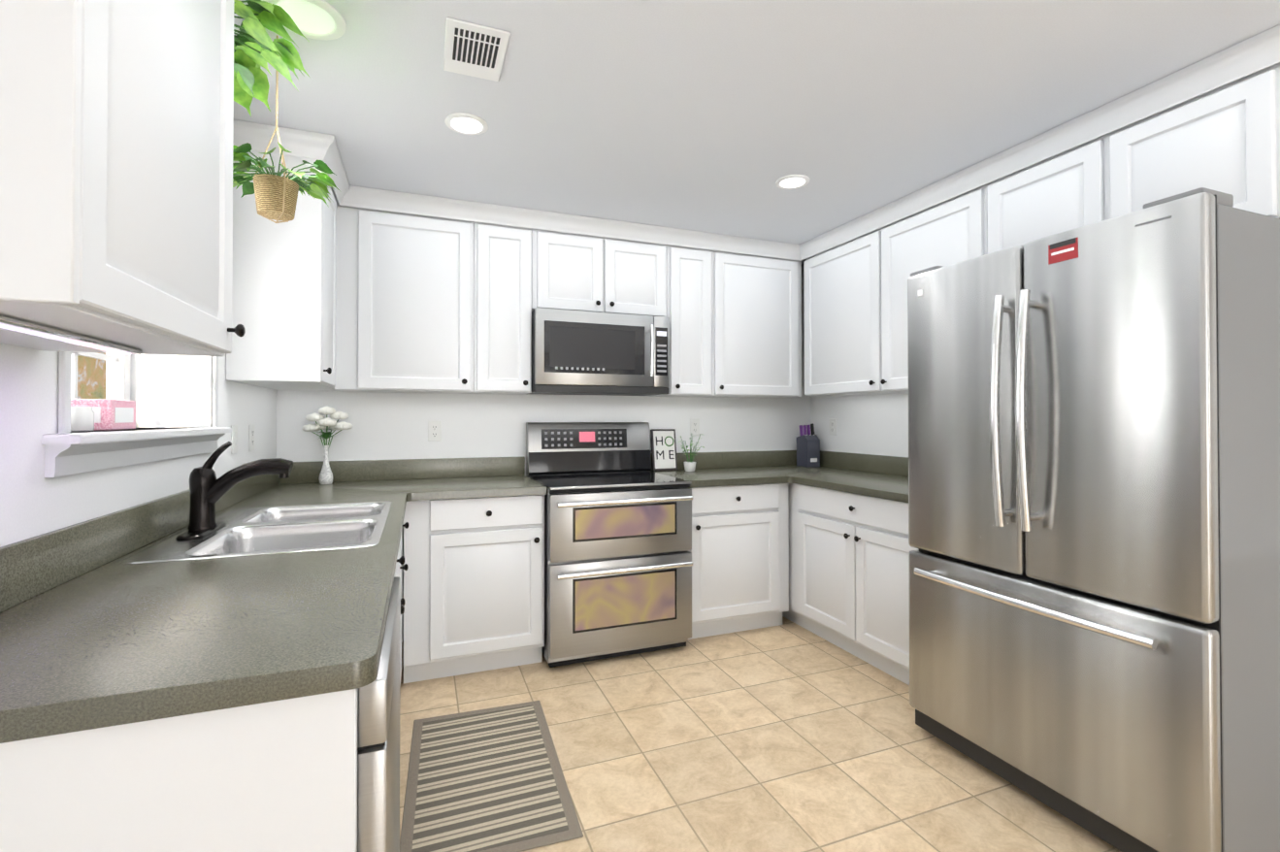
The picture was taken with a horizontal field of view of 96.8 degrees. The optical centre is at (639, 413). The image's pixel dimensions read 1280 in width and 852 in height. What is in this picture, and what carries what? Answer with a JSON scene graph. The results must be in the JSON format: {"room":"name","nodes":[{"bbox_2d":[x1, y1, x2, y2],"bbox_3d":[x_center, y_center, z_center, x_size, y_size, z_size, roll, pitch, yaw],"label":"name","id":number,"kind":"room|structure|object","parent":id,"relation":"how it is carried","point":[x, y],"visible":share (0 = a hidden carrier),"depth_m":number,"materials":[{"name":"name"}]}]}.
{"room":"kitchen","nodes":[
{"label":"kitchen","id":0,"kind":"room"},
{"bbox_2d":[0,343,276,547],"bbox_3d":[-0.750,0.053,-0.423,0.290,2.400,7.200,0,-1,-21],"label":"wall","id":1,"kind":"structure","parent":0,"point":[34,502],"depth_m":1.19,"materials":[{"name":"paint"}]},
{"bbox_2d":[0,0,245,356],"bbox_3d":[-0.914,-0.624,0.909,0.354,1.017,0.625,0,-1,-21],"label":"upper cabinet","id":2,"kind":"object","parent":1,"relation":"attached to","point":[116,128],"visible":1,"depth_m":0.80,"materials":[{"name":"white painted wood"},{"name":"black metal"}]},
{"bbox_2d":[41,426,231,477],"bbox_3d":[-1.454,0.090,1.571,0.290,0.087,0.998,0,-1,-21],"label":"window sill","id":3,"kind":"structure","parent":1,"relation":"attached to","point":[71,453],"depth_m":1.37,"materials":[{"name":"white wood"}]},
{"bbox_2d":[70,406,94,431],"bbox_3d":[-1.367,0.014,1.386,0.052,0.060,0.051,0,-1,-21],"label":"candle jar","id":4,"kind":"object","parent":3,"relation":"on","point":[82,418],"visible":0.83,"depth_m":1.37,"materials":[{"name":"white ceramic"}]},
{"bbox_2d":[70,398,135,430],"bbox_3d":[-1.416,0.005,1.495,0.096,0.080,0.141,0,-1,-21],"label":"box","id":5,"kind":"object","parent":3,"relation":"on","point":[110,414],"visible":0.6,"depth_m":1.45,"materials":[{"name":"pink cardboard"}]},
{"bbox_2d":[57,351,218,433],"bbox_3d":[-1.512,-0.419,1.589,0.292,0.971,0.967,0,-1,-21],"label":"window","id":6,"kind":"structure","parent":1,"relation":"in","point":[165,391],"depth_m":1.99,"materials":[{"name":"white glass"}]},
{"bbox_2d":[230,425,237,454],"bbox_3d":[-1.639,0.106,2.304,0.011,0.116,0.072,0,-1,-21],"label":"light switch","id":7,"kind":"object","parent":1,"relation":"attached to","point":[234,442],"visible":0.98,"depth_m":2.29,"materials":[{"name":"white plastic"}]},
{"bbox_2d":[248,424,254,451],"bbox_3d":[-1.729,0.108,2.534,0.007,0.116,0.072,0,-1,-21],"label":"electrical outlet","id":8,"kind":"object","parent":1,"relation":"attached to","point":[250,437],"visible":1,"depth_m":2.52,"materials":[{"name":"white plastic"}]},
{"bbox_2d":[232,119,318,160],"bbox_3d":[-1.453,-1.077,2.235,0.300,0.088,0.050,0,-1,-21],"label":"crown molding","id":9,"kind":"structure","parent":1,"relation":"attached to","point":[301,143],"depth_m":2.24,"materials":[{"name":"white wood"}]},
{"bbox_2d":[225,150,337,391],"bbox_3d":[-1.589,-0.620,2.661,0.354,0.993,0.849,0,-1,-21],"label":"upper cabinet","id":10,"kind":"object","parent":1,"relation":"attached to","point":[284,296],"visible":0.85,"depth_m":2.27,"materials":[{"name":"white wood"}]},
{"bbox_2d":[276,263,810,642],"bbox_3d":[0.936,0.096,4.170,6.840,2.400,0.160,0,-1,-21],"label":"wall","id":11,"kind":"structure","parent":0,"point":[389,426],"depth_m":3.38,"materials":[{"name":"paint"}]},
{"bbox_2d":[334,197,473,393],"bbox_3d":[-1.249,-0.614,3.057,0.663,0.998,0.354,0,-1,-21],"label":"upper cabinet","id":12,"kind":"object","parent":11,"relation":"attached to","point":[405,303],"visible":0.96,"depth_m":2.92,"materials":[{"name":"white wood"}]},
{"bbox_2d":[427,421,441,441],"bbox_3d":[-1.178,0.102,3.264,0.072,0.116,0.007,0,-1,-21],"label":"electrical outlet","id":13,"kind":"object","parent":11,"relation":"attached to","point":[434,431],"visible":1,"depth_m":3.26,"materials":[{"name":"white plastic"}]},
{"bbox_2d":[469,221,531,394],"bbox_3d":[-0.793,-0.612,3.233,0.311,0.998,0.354,0,-1,-21],"label":"upper cabinet","id":14,"kind":"object","parent":11,"relation":"attached to","point":[502,310],"visible":0.92,"depth_m":3.10,"materials":[{"name":"white wood"}]},
{"bbox_2d":[531,228,666,317],"bbox_3d":[-0.264,-0.844,3.438,0.820,0.530,0.354,0,-1,-21],"label":"upper cabinet","id":15,"kind":"object","parent":11,"relation":"attached to","point":[577,272],"visible":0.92,"depth_m":3.29,"materials":[{"name":"white wood"}]},
{"bbox_2d":[527,307,669,395],"bbox_3d":[-0.256,-0.340,3.374,0.790,0.456,0.468,0,-1,-21],"label":"over-the-range microwave","id":16,"kind":"object","parent":15,"relation":"attached to","point":[577,352],"visible":0.96,"depth_m":3.20,"materials":[{"name":"silver metal"}]},
{"bbox_2d":[648,244,711,396],"bbox_3d":[0.263,-0.608,3.639,0.307,0.998,0.354,0,-1,-21],"label":"upper cabinet","id":17,"kind":"object","parent":11,"relation":"attached to","point":[689,292],"visible":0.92,"depth_m":3.50,"materials":[{"name":"white wood"}]},
{"bbox_2d":[689,418,699,435],"bbox_3d":[0.373,0.095,3.862,0.072,0.116,0.007,0,-1,-21],"label":"electrical outlet","id":18,"kind":"object","parent":11,"relation":"attached to","point":[694,426],"visible":1,"depth_m":3.86,"materials":[{"name":"white plastic"}]},
{"bbox_2d":[694,250,801,398],"bbox_3d":[0.724,-0.607,3.817,0.680,0.998,0.354,0,-1,-21],"label":"upper cabinet","id":19,"kind":"object","parent":11,"relation":"attached to","point":[756,326],"depth_m":3.67,"materials":[{"name":"white wood"}]},
{"bbox_2d":[233,0,1279,263],"bbox_3d":[2.231,-1.186,0.737,6.900,0.100,7.800,0,-1,-21],"label":"ceiling","id":20,"kind":"structure","parent":0,"point":[719,116],"depth_m":2.00,"materials":[{"name":"paint"}]},
{"bbox_2d":[233,0,309,117],"bbox_3d":[-1.066,-0.983,1.547,0.395,0.291,0.493,0,-1,-21],"label":"hanging planter","id":21,"kind":"object","parent":20,"relation":"hanging from","point":[255,47],"visible":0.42,"depth_m":1.55,"materials":[{"name":"green"}]},
{"bbox_2d":[232,32,339,223],"bbox_3d":[-1.061,-0.842,1.666,0.343,0.571,0.357,0,-1,-21],"label":"hanging planter","id":22,"kind":"object","parent":20,"relation":"hanging from","point":[276,197],"visible":0.9,"depth_m":1.64,"materials":[{"name":"green"}]},
{"bbox_2d":[263,0,345,40],"bbox_3d":[-0.946,-1.124,1.613,0.200,0.008,0.200,0,-1,-21],"label":"recessed light","id":23,"kind":"object","parent":20,"relation":"in","point":[319,19],"visible":0.77,"depth_m":1.62,"materials":[{"name":"white plastic"}]},
{"bbox_2d":[318,132,353,206],"bbox_3d":[-1.349,-1.074,2.524,0.050,0.088,0.515,0,-1,-21],"label":"crown molding","id":24,"kind":"structure","parent":20,"relation":"attached to","point":[328,150],"depth_m":2.49,"materials":[{"name":"white wood"}]},
{"bbox_2d":[444,112,488,134],"bbox_3d":[-0.673,-1.118,2.205,0.160,0.008,0.160,0,-1,-21],"label":"recessed light","id":25,"kind":"object","parent":20,"relation":"in","point":[464,123],"visible":1,"depth_m":2.20,"materials":[{"name":"white plastic"}]},
{"bbox_2d":[442,17,510,81],"bbox_3d":[-0.513,-1.122,1.768,0.180,0.008,0.260,0,-1,-21],"label":"ceiling vent","id":26,"kind":"object","parent":20,"relation":"in","point":[475,49],"visible":1,"depth_m":1.75,"materials":[{"name":"white metal"}]},
{"bbox_2d":[353,185,799,260],"bbox_3d":[-0.195,-1.067,3.283,2.748,0.088,0.050,0,-1,-21],"label":"crown molding","id":27,"kind":"structure","parent":20,"relation":"attached to","point":[363,197],"depth_m":3.18,"materials":[{"name":"white wood"}]},
{"bbox_2d":[775,174,809,189],"bbox_3d":[0.735,-1.113,2.742,0.160,0.008,0.160,0,-1,-21],"label":"recessed light","id":28,"kind":"object","parent":20,"relation":"in","point":[791,181],"visible":0.98,"depth_m":2.74,"materials":[{"name":"white plastic"}]},
{"bbox_2d":[799,24,1279,261],"bbox_3d":[1.482,-1.073,2.680,0.050,0.088,2.259,0,-1,-21],"label":"crown molding","id":29,"kind":"structure","parent":20,"relation":"attached to","point":[1246,57],"depth_m":2.15,"materials":[{"name":"white wood"}]},
{"bbox_2d":[399,616,1121,851],"bbox_3d":[2.231,1.324,0.713,6.900,0.120,7.800,0,-1,-21],"label":"floor","id":30,"kind":"structure","parent":0,"point":[787,736],"depth_m":2.12,"materials":[{"name":"tile"}]},
{"bbox_2d":[0,688,357,851],"bbox_3d":[-0.698,0.826,0.706,0.620,0.875,0.020,0,-1,-21],"label":"cabinet end panel","id":31,"kind":"object","parent":30,"relation":"on","point":[277,776],"visible":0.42,"depth_m":0.74,"materials":[{"name":"white wood"}]},
{"bbox_2d":[357,576,400,851],"bbox_3d":[-0.778,0.831,1.008,0.632,0.871,0.595,0,-1,-21],"label":"dishwasher","id":32,"kind":"object","parent":30,"relation":"on","point":[378,764],"visible":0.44,"depth_m":0.85,"materials":[{"name":"silver metal"}]},
{"bbox_2d":[393,523,405,675],"bbox_3d":[-1.080,0.835,1.708,0.629,0.876,0.919,0,-1,-21],"label":"base cabinet","id":33,"kind":"object","parent":30,"relation":"on","point":[399,564],"depth_m":2.29,"materials":[{"name":"white wood"}]},
{"bbox_2d":[405,522,408,570],"bbox_3d":[-1.492,0.845,2.777,0.629,0.876,0.673,0,-1,-21],"label":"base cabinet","id":34,"kind":"object","parent":30,"relation":"on","point":[407,523],"depth_m":2.42,"materials":[{"name":"black metal"}]},
{"bbox_2d":[0,459,415,743],"bbox_3d":[-1.137,0.323,1.900,0.660,0.150,2.578,0,-1,-21],"label":"countertop","id":35,"kind":"structure","parent":34,"relation":"on","point":[95,633],"depth_m":0.99,"materials":[{"name":"stone"}]},
{"bbox_2d":[175,441,293,540],"bbox_3d":[-1.217,0.220,1.738,0.269,0.270,0.250,0,-1,-21],"label":"faucet","id":36,"kind":"object","parent":35,"relation":"on","point":[208,490],"visible":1,"depth_m":1.70,"materials":[{"name":"black metal"}]},
{"bbox_2d":[120,501,392,563],"bbox_3d":[-1.123,0.449,1.835,0.560,0.185,0.880,0,-1,-21],"label":"sink","id":37,"kind":"object","parent":35,"relation":"in","point":[258,531],"visible":0.54,"depth_m":1.85,"materials":[{"name":"metal"}]},
{"bbox_2d":[301,406,352,484],"bbox_3d":[-1.633,0.167,2.969,0.236,0.406,0.141,0,-1,-21],"label":"vase","id":38,"kind":"object","parent":35,"relation":"on","point":[326,473],"visible":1,"depth_m":2.96,"materials":[{"name":"white ceramic"}]},
{"bbox_2d":[292,459,395,467],"bbox_3d":[-1.454,0.332,2.806,0.420,0.150,0.658,0,-1,-21],"label":"backsplash","id":39,"kind":"structure","parent":34,"relation":"on","point":[360,463],"depth_m":3.09,"materials":[{"name":"laminate"}]},
{"bbox_2d":[407,456,546,500],"bbox_3d":[-0.878,0.334,3.028,0.633,0.150,0.658,0,-1,-21],"label":"countertop","id":40,"kind":"structure","parent":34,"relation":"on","point":[441,478],"depth_m":3.21,"materials":[{"name":"stone"}]},
{"bbox_2d":[403,494,544,683],"bbox_3d":[-0.890,0.848,3.018,0.659,0.875,0.660,0,-1,-21],"label":"base cabinet","id":41,"kind":"object","parent":30,"relation":"on","point":[474,585],"visible":0.92,"depth_m":2.74,"materials":[{"name":"white wood"}]},
{"bbox_2d":[399,700,583,851],"bbox_3d":[-0.554,1.272,2.033,0.557,0.006,0.887,0,-1,-21],"label":"rug","id":42,"kind":"object","parent":30,"relation":"on","point":[491,779],"visible":1,"depth_m":1.93,"materials":[{"name":"grey fabric"}]},
{"bbox_2d":[525,422,692,667],"bbox_3d":[-0.193,0.671,3.224,0.774,1.232,0.758,0,-1,-21],"label":"range","id":43,"kind":"object","parent":30,"relation":"on","point":[618,563],"visible":0.98,"depth_m":2.95,"materials":[{"name":"silver metal"}]},
{"bbox_2d":[688,483,788,639],"bbox_3d":[0.472,0.853,3.543,0.683,0.875,0.660,0,-1,-21],"label":"base cabinet","id":44,"kind":"object","parent":30,"relation":"on","point":[739,550],"visible":0.81,"depth_m":3.27,"materials":[{"name":"white wood"}]},
{"bbox_2d":[782,483,793,622],"bbox_3d":[1.094,0.855,3.766,0.629,0.876,0.688,0,-1,-21],"label":"base cabinet","id":45,"kind":"object","parent":30,"relation":"on","point":[789,614],"depth_m":3.42,"materials":[{"name":"white wood"}]},
{"bbox_2d":[650,450,908,502],"bbox_3d":[0.957,0.335,3.170,1.317,0.150,1.713,0,-1,-21],"label":"countertop","id":46,"kind":"structure","parent":45,"relation":"on","point":[883,476],"depth_m":3.54,"materials":[{"name":"stone"}]},
{"bbox_2d":[650,428,677,470],"bbox_3d":[0.157,0.240,3.737,0.172,0.269,0.055,0,-1,-21],"label":"home sign","id":47,"kind":"object","parent":46,"relation":"on","point":[664,448],"visible":1,"depth_m":3.73,"materials":[{"name":"grey paper"}]},
{"bbox_2d":[678,433,703,471],"bbox_3d":[0.340,0.254,3.684,0.218,0.245,0.147,0,-1,-21],"label":"potted plant","id":48,"kind":"object","parent":46,"relation":"on","point":[689,466],"visible":1,"depth_m":3.67,"materials":[{"name":"green plant"}]},
{"bbox_2d":[796,423,820,467],"bbox_3d":[1.199,0.227,4.058,0.105,0.305,0.127,0,-1,-21],"label":"knife block","id":49,"kind":"object","parent":46,"relation":"on","point":[807,449],"visible":1,"depth_m":4.02,"materials":[{"name":"grey plastic"}]},
{"bbox_2d":[793,483,918,685],"bbox_3d":[1.402,0.847,2.967,0.629,0.876,1.024,0,-1,-21],"label":"base cabinet","id":50,"kind":"object","parent":30,"relation":"on","point":[848,572],"depth_m":2.90,"materials":[{"name":"white wood"}]},
{"bbox_2d":[907,187,1279,851],"bbox_3d":[1.594,0.355,1.981,0.924,1.840,0.939,0,-1,-21],"label":"refrigerator","id":51,"kind":"object","parent":30,"relation":"on","point":[1094,527],"visible":1,"depth_m":1.60,"materials":[{"name":"grey metal"}]},
{"bbox_2d":[810,393,908,457],"bbox_3d":[1.877,0.083,2.812,0.140,2.400,3.050,0,-1,-21],"label":"wall","id":52,"kind":"structure","parent":0,"point":[874,424],"depth_m":3.70,"materials":[{"name":"paint"}]},
{"bbox_2d":[829,418,836,435],"bbox_3d":[1.349,0.096,3.978,0.007,0.116,0.072,0,-1,-21],"label":"electrical outlet","id":53,"kind":"object","parent":52,"relation":"attached to","point":[833,426],"visible":1,"depth_m":3.97,"materials":[{"name":"white plastic"}]},
{"bbox_2d":[804,230,887,396],"bbox_3d":[1.358,-0.612,3.519,0.323,0.993,0.672,0,-1,-21],"label":"upper cabinet","id":54,"kind":"object","parent":52,"relation":"attached to","point":[856,316],"depth_m":3.45,"materials":[{"name":"white wood"}]},
{"bbox_2d":[874,184,987,393],"bbox_3d":[1.591,-0.618,2.914,0.323,0.993,0.624,0,-1,-21],"label":"upper cabinet","id":55,"kind":"object","parent":52,"relation":"attached to","point":[954,230],"depth_m":2.98,"materials":[{"name":"white wood"}]},
{"bbox_2d":[986,62,1279,253],"bbox_3d":[1.859,-0.851,2.176,0.354,0.540,0.948,0,-1,-21],"label":"upper cabinet","id":56,"kind":"object","parent":52,"relation":"attached to","point":[1225,139],"visible":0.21,"depth_m":1.96,"materials":[{"name":"white wood"}]},
{"label":"outside","id":57,"kind":"structure","parent":0,"visible":0},
{"bbox_2d":[77,352,106,398],"bbox_3d":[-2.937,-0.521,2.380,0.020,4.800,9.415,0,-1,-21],"label":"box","id":58,"kind":"object","parent":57,"point":[102,364],"depth_m":3.47,"materials":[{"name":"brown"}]}
]}

